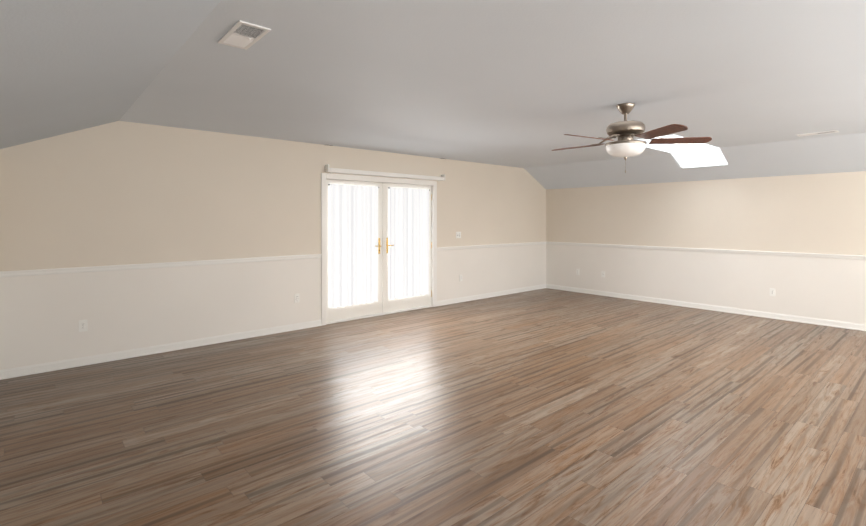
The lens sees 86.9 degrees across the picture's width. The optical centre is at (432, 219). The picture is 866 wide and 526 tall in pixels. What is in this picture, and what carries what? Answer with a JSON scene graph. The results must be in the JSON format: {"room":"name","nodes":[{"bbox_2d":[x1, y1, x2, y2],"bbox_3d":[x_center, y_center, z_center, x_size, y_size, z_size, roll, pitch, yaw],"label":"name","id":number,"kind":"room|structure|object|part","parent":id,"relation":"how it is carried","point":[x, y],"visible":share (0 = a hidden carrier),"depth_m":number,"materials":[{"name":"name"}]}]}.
{"room":"empty living room","nodes":[
{"label":"empty living room","id":0,"kind":"room"},
{"bbox_2d":[0,0,220,148],"bbox_3d":[-1.170,-0.911,1.585,1.000,0.560,7.600,0,0,-41],"label":"ceiling","id":1,"kind":"structure","parent":0,"point":[67,66],"depth_m":2.37,"materials":[{"name":"paint"}]},
{"bbox_2d":[0,121,545,369],"bbox_3d":[-0.837,0.057,7.015,8.790,2.800,0.150,0,0,-41],"label":"wall","id":2,"kind":"structure","parent":0,"point":[118,193],"depth_m":5.21,"materials":[{"name":"beige paint"}]},
{"bbox_2d":[79,320,87,331],"bbox_3d":[-3.511,1.063,4.583,0.070,0.115,0.009,0,0,-41],"label":"electrical outlet","id":3,"kind":"object","parent":2,"relation":"attached to","point":[83,325],"visible":1,"depth_m":4.58,"materials":[{"name":"white plastic"}]},
{"bbox_2d":[0,320,321,379],"bbox_3d":[-2.761,1.420,5.230,3.240,0.088,0.025,0,0,-41],"label":"baseboard","id":4,"kind":"structure","parent":2,"relation":"attached to","point":[59,365],"depth_m":4.92,"materials":[{"name":"white wood"}]},
{"bbox_2d":[0,254,321,277],"bbox_3d":[-2.760,0.499,5.226,3.240,0.055,0.024,0,0,-41],"label":"trim","id":5,"kind":"structure","parent":2,"relation":"attached to","point":[107,268],"depth_m":4.92,"materials":[{"name":"white wood"}]},
{"bbox_2d":[294,294,299,302],"bbox_3d":[-1.806,1.040,6.067,0.070,0.115,0.009,0,0,-41],"label":"electrical outlet","id":6,"kind":"object","parent":2,"relation":"attached to","point":[296,298],"visible":1,"depth_m":6.06,"materials":[{"name":"white plastic"}]},
{"bbox_2d":[321,164,444,325],"bbox_3d":[-0.715,0.348,7.054,2.244,2.227,0.258,0,0,-41],"label":"french door","id":7,"kind":"structure","parent":2,"relation":"in","point":[379,246],"depth_m":6.92,"materials":[{"name":"white glass"}]},
{"bbox_3d":[-0.644,-0.707,7.012,2.188,0.118,0.104,0,0,-41],"label":"valance cornice","id":8,"kind":"part","parent":7,"relation":"part of","materials":[{"name":"white wood"}]},
{"bbox_2d":[456,232,460,237],"bbox_3d":[0.451,0.265,8.026,0.116,0.115,0.016,0,0,-41],"label":"light switch","id":9,"kind":"object","parent":2,"relation":"attached to","point":[458,234],"visible":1,"depth_m":8.03,"materials":[{"name":"white plastic"}]},
{"bbox_2d":[437,284,545,305],"bbox_3d":[1.240,1.413,8.713,3.130,0.088,0.025,0,0,-41],"label":"baseboard","id":10,"kind":"structure","parent":2,"relation":"attached to","point":[480,296],"depth_m":8.53,"materials":[{"name":"white wood"}]},
{"bbox_2d":[437,242,545,250],"bbox_3d":[1.242,0.491,8.709,3.130,0.055,0.024,0,0,-41],"label":"trim","id":11,"kind":"structure","parent":2,"relation":"attached to","point":[483,246],"depth_m":8.51,"materials":[{"name":"white wood"}]},
{"bbox_2d":[0,288,865,525],"bbox_3d":[1.707,1.524,4.095,8.790,0.120,7.900,0,0,-41],"label":"floor","id":12,"kind":"structure","parent":0,"point":[547,407],"depth_m":3.25,"materials":[{"name":"wood"}]},
{"bbox_2d":[119,0,865,167],"bbox_3d":[1.771,-1.116,4.145,6.800,0.160,7.600,0,0,-41],"label":"ceiling","id":13,"kind":"structure","parent":0,"point":[522,83],"depth_m":3.27,"materials":[{"name":"paint"}]},
{"bbox_2d":[218,20,270,49],"bbox_3d":[-1.061,-1.026,2.555,0.164,0.016,0.376,0,0,-41],"label":"ceiling vent","id":14,"kind":"object","parent":13,"relation":"in","point":[242,34],"visible":0.98,"depth_m":2.54,"materials":[{"name":"white metal"}]},
{"bbox_2d":[552,103,711,172],"bbox_3d":[1.760,-0.728,4.169,1.383,0.616,1.322,0,0,25],"label":"ceiling fan","id":15,"kind":"object","parent":13,"relation":"hanging from","point":[625,132],"visible":1,"depth_m":4.00,"materials":[{"name":"silver metal"}]},
{"bbox_3d":[1.734,-0.618,4.113,0.336,0.104,0.336,0,0,25],"label":"lamp shade","id":16,"kind":"part","parent":15,"relation":"part of","materials":[{"name":"white glass"}]},
{"bbox_2d":[638,135,727,167],"bbox_3d":[3.485,-1.411,6.478,2.010,1.160,0.670,0,0,-41],"label":"skylight","id":17,"kind":"object","parent":13,"relation":"attached to","point":[694,151],"visible":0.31,"depth_m":7.14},
{"bbox_2d":[797,130,838,136],"bbox_3d":[4.599,-1.032,5.466,0.140,0.016,0.376,0,0,-41],"label":"ceiling vent","id":18,"kind":"object","parent":13,"relation":"in","point":[824,132],"visible":1,"depth_m":5.45,"materials":[{"name":"white metal"}]},
{"bbox_2d":[524,133,865,188],"bbox_3d":[4.649,-0.922,6.650,0.830,0.560,7.600,0,0,-41],"label":"ceiling","id":19,"kind":"structure","parent":0,"point":[835,154],"depth_m":6.90,"materials":[{"name":"paint"}]},
{"bbox_2d":[546,171,865,324],"bbox_3d":[4.966,0.398,6.929,0.150,2.120,7.600,0,0,-41],"label":"wall","id":20,"kind":"structure","parent":0,"point":[824,213],"depth_m":7.22,"materials":[{"name":"beige paint"}]},
{"bbox_2d":[546,284,865,330],"bbox_3d":[4.902,1.417,6.875,0.025,0.088,7.599,0,0,-41],"label":"baseboard","id":21,"kind":"structure","parent":20,"relation":"attached to","point":[832,323],"depth_m":7.21,"materials":[{"name":"white wood"}]},
{"bbox_2d":[546,242,865,259],"bbox_3d":[4.901,0.495,6.871,0.024,0.055,7.599,0,0,-41],"label":"trim","id":22,"kind":"structure","parent":20,"relation":"attached to","point":[858,257],"depth_m":7.20,"materials":[{"name":"white wood"}]},
{"bbox_2d":[770,288,774,295],"bbox_3d":[5.017,1.068,6.750,0.009,0.115,0.070,0,0,-41],"label":"electrical outlet","id":23,"kind":"object","parent":20,"relation":"attached to","point":[772,291],"visible":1,"depth_m":6.75,"materials":[{"name":"white plastic"}]}
]}

